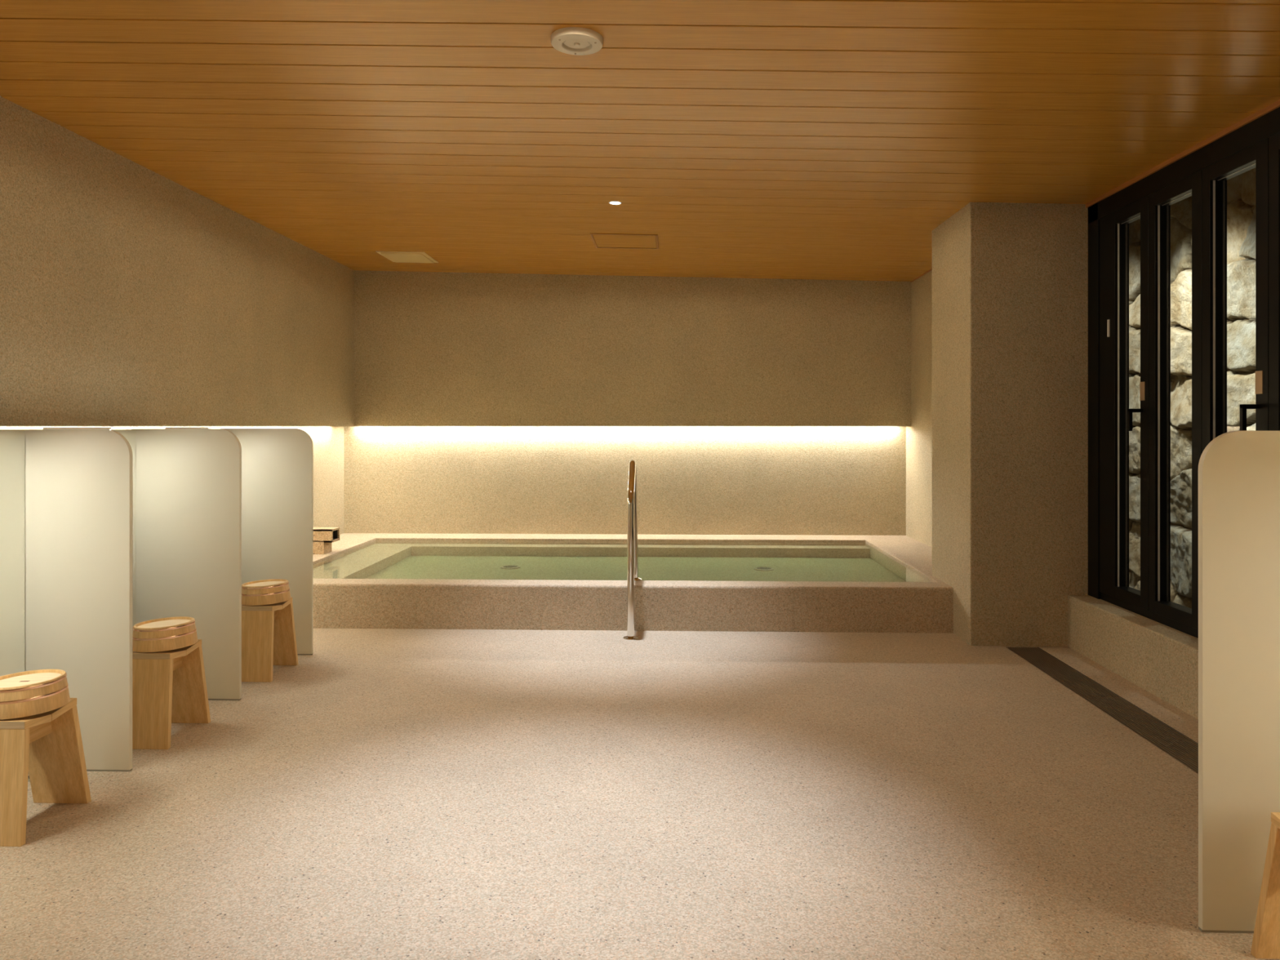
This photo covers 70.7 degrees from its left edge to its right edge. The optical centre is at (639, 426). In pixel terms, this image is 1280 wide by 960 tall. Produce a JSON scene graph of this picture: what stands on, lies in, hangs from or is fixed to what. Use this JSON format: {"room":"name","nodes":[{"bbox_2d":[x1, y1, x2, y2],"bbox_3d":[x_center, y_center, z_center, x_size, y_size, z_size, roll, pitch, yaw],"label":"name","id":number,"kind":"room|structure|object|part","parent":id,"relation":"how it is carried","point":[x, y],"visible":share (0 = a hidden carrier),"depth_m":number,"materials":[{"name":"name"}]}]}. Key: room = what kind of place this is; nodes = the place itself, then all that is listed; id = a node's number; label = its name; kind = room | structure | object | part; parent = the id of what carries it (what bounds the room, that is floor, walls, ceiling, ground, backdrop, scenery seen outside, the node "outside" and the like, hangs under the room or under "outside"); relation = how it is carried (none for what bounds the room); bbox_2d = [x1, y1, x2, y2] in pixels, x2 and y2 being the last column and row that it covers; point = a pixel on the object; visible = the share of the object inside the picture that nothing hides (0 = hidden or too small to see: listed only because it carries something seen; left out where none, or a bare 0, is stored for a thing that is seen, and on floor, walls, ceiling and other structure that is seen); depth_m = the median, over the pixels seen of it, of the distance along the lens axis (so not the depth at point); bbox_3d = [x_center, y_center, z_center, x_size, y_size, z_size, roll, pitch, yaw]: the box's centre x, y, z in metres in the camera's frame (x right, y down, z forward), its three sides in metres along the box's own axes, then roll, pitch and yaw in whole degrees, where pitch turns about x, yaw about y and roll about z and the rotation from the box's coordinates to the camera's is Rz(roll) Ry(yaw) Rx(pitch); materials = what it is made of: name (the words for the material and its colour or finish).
{"room":"spa","nodes":[
{"label":"spa","id":0,"kind":"room"},
{"bbox_2d":[0,426,344,534],"bbox_3d":[-2.850,0.619,3.216,0.180,1.362,9.430,0,0,2],"label":"wall","id":1,"kind":"structure","parent":0,"point":[328,442],"depth_m":7.46,"materials":[{"name":"paint"}]},
{"bbox_2d":[0,95,354,426],"bbox_3d":[-2.776,-0.710,3.213,0.330,1.420,9.430,0,0,2],"label":"wall","id":2,"kind":"structure","parent":0,"point":[130,295],"depth_m":4.69,"materials":[{"name":"beige paint"}]},
{"bbox_2d":[344,426,906,535],"bbox_3d":[-0.094,0.619,7.913,5.365,1.362,0.150,0,0,2],"label":"wall","id":3,"kind":"structure","parent":0,"point":[691,480],"depth_m":7.84,"materials":[{"name":"plaster"}]},
{"bbox_2d":[354,270,911,426],"bbox_3d":[-0.097,-0.710,7.828,5.365,1.420,0.320,0,0,2],"label":"wall","id":4,"kind":"structure","parent":0,"point":[432,348],"depth_m":7.67,"materials":[{"name":"paint"}]},
{"bbox_2d":[0,628,1279,959],"bbox_3d":[-0.211,1.260,1.858,5.550,0.120,7.100,0,0,2],"label":"floor","id":5,"kind":"structure","parent":0,"point":[388,793],"depth_m":2.79,"materials":[{"name":"stone"}]},
{"bbox_2d":[0,430,25,676],"bbox_3d":[-2.165,0.602,2.311,0.048,1.197,1.670,0,0,2],"label":"mirror","id":6,"kind":"object","parent":5,"relation":"on","point":[12,442],"visible":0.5,"depth_m":3.08,"materials":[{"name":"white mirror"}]},
{"bbox_2d":[0,697,91,846],"bbox_3d":[-1.850,1.024,2.738,0.175,0.352,0.316,0,0,2],"label":"stool","id":7,"kind":"object","parent":5,"relation":"on","point":[47,747],"visible":0.8,"depth_m":2.81,"materials":[{"name":"beige wood"}]},
{"bbox_3d":[-1.855,1.035,2.599,0.175,0.330,0.039,0,0,2],"label":"leg","id":8,"kind":"part","parent":7,"relation":"part of","materials":[{"name":"beige wood"}]},
{"bbox_2d":[0,669,70,719],"bbox_3d":[-1.845,0.801,2.712,0.227,0.097,0.227,0,0,17],"label":"bucket","id":9,"kind":"object","parent":7,"relation":"on","point":[32,692],"visible":1,"depth_m":2.66,"materials":[{"name":"brown wood"}]},
{"bbox_3d":[-1.848,0.769,2.712,0.192,0.007,0.192,-2,0,2],"label":"board","id":10,"kind":"part","parent":9,"relation":"part of","materials":[{"name":"beige wood"}]},
{"bbox_3d":[-1.847,1.035,2.849,0.175,0.330,0.092,0,0,2],"label":"leg","id":11,"kind":"part","parent":7,"relation":"part of","materials":[{"name":"brown wood"}]},
{"bbox_2d":[0,429,133,771],"bbox_3d":[-2.018,0.605,3.153,0.492,1.190,0.018,0,0,2],"label":"partition panel","id":12,"kind":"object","parent":5,"relation":"on","point":[79,482],"depth_m":3.14,"materials":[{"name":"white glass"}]},
{"bbox_2d":[42,426,135,651],"bbox_3d":[-2.222,0.602,3.568,0.048,1.197,0.794,0,0,2],"label":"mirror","id":13,"kind":"object","parent":5,"relation":"on","point":[130,434],"visible":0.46,"depth_m":3.95,"materials":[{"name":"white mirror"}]},
{"bbox_2d":[132,639,210,749],"bbox_3d":[-1.837,1.024,3.514,0.175,0.352,0.316,0,0,2],"label":"stool","id":14,"kind":"object","parent":5,"relation":"on","point":[169,687],"visible":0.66,"depth_m":3.37,"materials":[{"name":"brown wood"}]},
{"bbox_3d":[-1.841,1.035,3.375,0.175,0.330,0.039,0,0,2],"label":"leg","id":15,"kind":"part","parent":14,"relation":"part of","materials":[{"name":"brown wood"}]},
{"bbox_2d":[132,616,197,652],"bbox_3d":[-1.835,0.801,3.488,0.227,0.097,0.227,0,0,17],"label":"bucket","id":16,"kind":"object","parent":14,"relation":"on","point":[162,634],"visible":1,"depth_m":3.41,"materials":[{"name":"brown wood"}]},
{"bbox_3d":[-1.837,0.769,3.488,0.192,0.007,0.192,-2,0,2],"label":"board","id":17,"kind":"part","parent":16,"relation":"part of","materials":[{"name":"brown wood"}]},
{"bbox_3d":[-1.833,1.035,3.625,0.175,0.330,0.092,0,0,2],"label":"leg","id":18,"kind":"part","parent":14,"relation":"part of","materials":[{"name":"brown wood"}]},
{"bbox_2d":[131,428,241,700],"bbox_3d":[-1.994,0.605,3.968,0.484,1.190,0.018,0,0,2],"label":"partition panel","id":19,"kind":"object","parent":5,"relation":"on","point":[188,481],"depth_m":3.96,"materials":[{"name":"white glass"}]},
{"bbox_2d":[164,426,224,429],"bbox_3d":[-2.194,0.602,4.367,0.048,1.197,0.762,0,0,2],"label":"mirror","id":20,"kind":"object","parent":5,"relation":"on","point":[165,427],"visible":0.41,"depth_m":4.32,"materials":[{"name":"white mirror"}]},
{"bbox_2d":[224,428,313,655],"bbox_3d":[-1.965,0.605,4.752,0.488,1.190,0.018,0,0,2],"label":"partition panel","id":21,"kind":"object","parent":5,"relation":"on","point":[277,464],"depth_m":4.74,"materials":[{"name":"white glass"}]},
{"bbox_2d":[241,597,298,682],"bbox_3d":[-1.815,1.024,4.397,0.175,0.352,0.316,0,0,2],"label":"stool","id":22,"kind":"object","parent":5,"relation":"on","point":[268,639],"visible":0.7,"depth_m":4.25,"materials":[{"name":"brown wood"}]},
{"bbox_3d":[-1.820,1.035,4.259,0.175,0.330,0.039,0,0,2],"label":"leg","id":23,"kind":"part","parent":22,"relation":"part of","materials":[{"name":"brown wood"}]},
{"bbox_2d":[241,578,290,605],"bbox_3d":[-1.812,0.801,4.371,0.227,0.097,0.227,0,0,17],"label":"bucket","id":24,"kind":"object","parent":22,"relation":"on","point":[264,592],"visible":0.97,"depth_m":4.29,"materials":[{"name":"brown wood"}]},
{"bbox_3d":[-1.815,0.769,4.371,0.192,0.007,0.192,-2,0,2],"label":"board","id":25,"kind":"part","parent":24,"relation":"part of","materials":[{"name":"brown wood"}]},
{"bbox_3d":[-1.811,1.035,4.509,0.175,0.330,0.092,0,0,2],"label":"leg","id":26,"kind":"part","parent":22,"relation":"part of","materials":[{"name":"brown wood"}]},
{"bbox_2d":[622,459,642,639],"bbox_3d":[-0.041,0.701,5.315,0.092,0.999,0.488,0,0,4],"label":"handrail","id":27,"kind":"object","parent":5,"relation":"on","point":[632,500],"visible":1,"depth_m":5.10,"materials":[{"name":"silver metal"}]},
{"bbox_3d":[-0.043,0.699,5.315,0.052,0.995,0.441,0,0,2],"label":"rail","id":28,"kind":"part","parent":27,"relation":"part of","materials":[{"name":"silver metal"}]},
{"bbox_2d":[312,533,953,633],"bbox_3d":[-0.200,1.068,6.576,4.885,0.264,2.530,0,0,2],"label":"bath","id":29,"kind":"object","parent":5,"relation":"on","point":[816,583],"visible":0.78,"depth_m":5.42,"materials":[{"name":"stone"}]},
{"bbox_2d":[313,527,339,554],"bbox_3d":[-2.445,0.845,6.688,0.390,0.183,0.156,0,0,2],"label":"spout","id":30,"kind":"object","parent":29,"relation":"on","point":[323,537],"visible":0.48,"depth_m":6.61,"materials":[{"name":"beige stone"}]},
{"bbox_2d":[500,564,520,568],"bbox_3d":[-0.972,1.054,6.765,0.150,0.009,0.150,0,0,2],"label":"drain cover","id":31,"kind":"object","parent":29,"relation":"on","point":[508,566],"visible":1,"depth_m":6.75,"materials":[{"name":"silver metal"}]},
{"bbox_2d":[364,555,906,582],"bbox_3d":[-0.215,1.056,6.506,4.080,0.005,2.010,0,0,2],"label":"water","id":32,"kind":"object","parent":29,"relation":"in","point":[708,568],"depth_m":6.72,"materials":[{"name":"liquid"}]},
{"bbox_2d":[753,566,773,570],"bbox_3d":[0.917,1.054,6.682,0.150,0.009,0.150,0,0,2],"label":"drain cover","id":33,"kind":"object","parent":29,"relation":"on","point":[760,568],"visible":1,"depth_m":6.66,"materials":[{"name":"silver metal"}]},
{"bbox_2d":[1005,646,1198,773],"bbox_3d":[2.032,1.250,3.572,0.184,0.099,2.700,0,0,2],"label":"drain grate","id":34,"kind":"object","parent":5,"relation":"in","point":[1170,740],"visible":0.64,"depth_m":3.85,"materials":[{"name":"black metal"}]},
{"bbox_2d":[1198,431,1279,933],"bbox_3d":[1.929,0.605,2.127,1.192,1.190,0.018,0,0,2],"label":"partition panel","id":35,"kind":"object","parent":5,"relation":"on","point":[1239,471],"depth_m":2.14,"materials":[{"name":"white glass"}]},
{"bbox_2d":[1250,812,1279,959],"bbox_3d":[1.472,1.024,1.895,0.175,0.352,0.316,0,0,2],"label":"stool","id":36,"kind":"object","parent":5,"relation":"on","point":[1266,936],"visible":1,"depth_m":2.01,"materials":[{"name":"beige wood"}]},
{"bbox_2d":[0,0,1279,281],"bbox_3d":[-0.168,-1.312,3.108,5.350,0.207,9.800,0,0,2],"label":"ceiling","id":37,"kind":"structure","parent":0,"point":[817,140],"depth_m":3.63,"materials":[{"name":"brown wood"}]},
{"bbox_2d":[375,250,438,262],"bbox_3d":[-1.808,-1.317,7.037,0.370,0.016,0.430,1,0,2],"label":"ceiling vent","id":38,"kind":"object","parent":37,"relation":"in","point":[394,256],"visible":1,"depth_m":6.98,"materials":[{"name":"brown"}]},
{"bbox_2d":[551,26,603,55],"bbox_3d":[-0.207,-1.266,2.974,0.172,0.026,0.172,2,0,2],"label":"smoke detector","id":39,"kind":"object","parent":37,"relation":"in","point":[577,41],"visible":1,"depth_m":2.95,"materials":[{"name":"beige plastic"}]},
{"bbox_2d":[608,200,622,204],"bbox_3d":[-0.142,-1.278,5.158,0.074,0.006,0.074,2,0,2],"label":"recessed light","id":40,"kind":"object","parent":37,"relation":"in","point":[613,202],"visible":1,"depth_m":5.16,"materials":[{"name":"white ceramic"}]},
{"bbox_2d":[590,233,658,248],"bbox_3d":[-0.100,-1.276,6.227,0.450,0.008,0.470,2,0,2],"label":"access hatch","id":41,"kind":"object","parent":37,"relation":"attached to","point":[602,240],"visible":1,"depth_m":6.21,"materials":[{"name":"brown wood"}]},
{"bbox_2d":[906,270,932,547],"bbox_3d":[2.422,-0.050,6.678,0.350,2.700,2.145,0,0,2],"label":"wall","id":42,"kind":"structure","parent":0,"point":[919,434],"depth_m":7.28,"materials":[{"name":"plaster"}]},
{"bbox_2d":[910,268,932,282],"bbox_3d":[2.252,-1.214,6.623,0.026,0.012,1.925,0,0,2],"label":"trim","id":43,"kind":"structure","parent":42,"relation":"attached to","point":[928,271],"depth_m":7.26,"materials":[{"name":"red wood"}]},
{"bbox_2d":[932,202,1088,646],"bbox_3d":[2.228,-0.075,5.294,0.814,2.650,0.735,0,0,2],"label":"wall pillar","id":44,"kind":"structure","parent":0,"point":[1010,280],"depth_m":4.93,"materials":[{"name":"plaster"}]},
{"bbox_3d":[2.465,-0.050,0.390,0.300,2.700,4.150,0,0,2],"label":"wall","id":45,"kind":"structure","parent":0,"visible":0},
{"bbox_2d":[1066,595,1198,719],"bbox_3d":[2.455,1.084,3.597,0.342,0.332,2.660,0,0,2],"label":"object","id":46,"kind":"structure","parent":45,"relation":"attached to","point":[1162,660],"depth_m":4.20,"materials":[{"name":"stone"}]},
{"bbox_2d":[1085,99,1279,638],"bbox_3d":[2.422,-0.149,3.693,0.170,2.134,2.450,0,0,2],"label":"window","id":47,"kind":"structure","parent":45,"relation":"in","point":[1203,174],"depth_m":4.24,"materials":[{"name":"black metal"}]},
{"bbox_3d":[2.433,-0.510,4.686,0.010,0.090,0.010,0,0,2],"label":"finger pull","id":48,"kind":"part","parent":47,"relation":"part of","materials":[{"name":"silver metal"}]},
{"bbox_3d":[2.466,-0.116,4.546,0.071,1.988,0.492,0,0,2],"label":"sash","id":49,"kind":"part","parent":47,"relation":"part of","materials":[{"name":"black"}]},
{"bbox_3d":[2.393,-0.032,4.363,0.065,0.108,0.020,0,0,2],"label":"handle","id":50,"kind":"part","parent":47,"relation":"part of","materials":[{"name":"black metal"}]},
{"bbox_3d":[2.424,-0.170,4.353,0.005,0.090,0.042,0,0,2],"label":"latch plate","id":51,"kind":"part","parent":47,"relation":"part of","materials":[{"name":"brown metal"}]},
{"bbox_3d":[2.450,-0.116,4.083,0.071,1.988,0.429,0,0,2],"label":"sash","id":52,"kind":"part","parent":47,"relation":"part of","materials":[{"name":"black"}]},
{"bbox_3d":[2.435,-0.116,3.651,0.071,1.988,0.429,0,0,2],"label":"sash","id":53,"kind":"part","parent":47,"relation":"part of","materials":[{"name":"black metal"}]},
{"bbox_3d":[2.363,-0.032,3.499,0.065,0.108,0.020,0,0,2],"label":"handle","id":54,"kind":"part","parent":47,"relation":"part of","materials":[{"name":"black metal"}]},
{"bbox_3d":[2.394,-0.170,3.489,0.005,0.090,0.042,0,0,2],"label":"latch plate","id":55,"kind":"part","parent":47,"relation":"part of","materials":[{"name":"brown metal"}]},
{"bbox_3d":[2.420,-0.116,3.220,0.071,1.988,0.429,0,0,2],"label":"sash","id":56,"kind":"part","parent":47,"relation":"part of","materials":[{"name":"black metal"}]},
{"label":"outside","id":57,"kind":"structure","parent":0,"visible":0},
{"bbox_2d":[1128,168,1255,608],"bbox_3d":[3.481,-0.275,5.483,0.228,3.650,6.001,0,0,2],"label":"wall","id":58,"kind":"structure","parent":57,"point":[1241,188],"depth_m":5.75,"materials":[{"name":"stone"}]}
]}

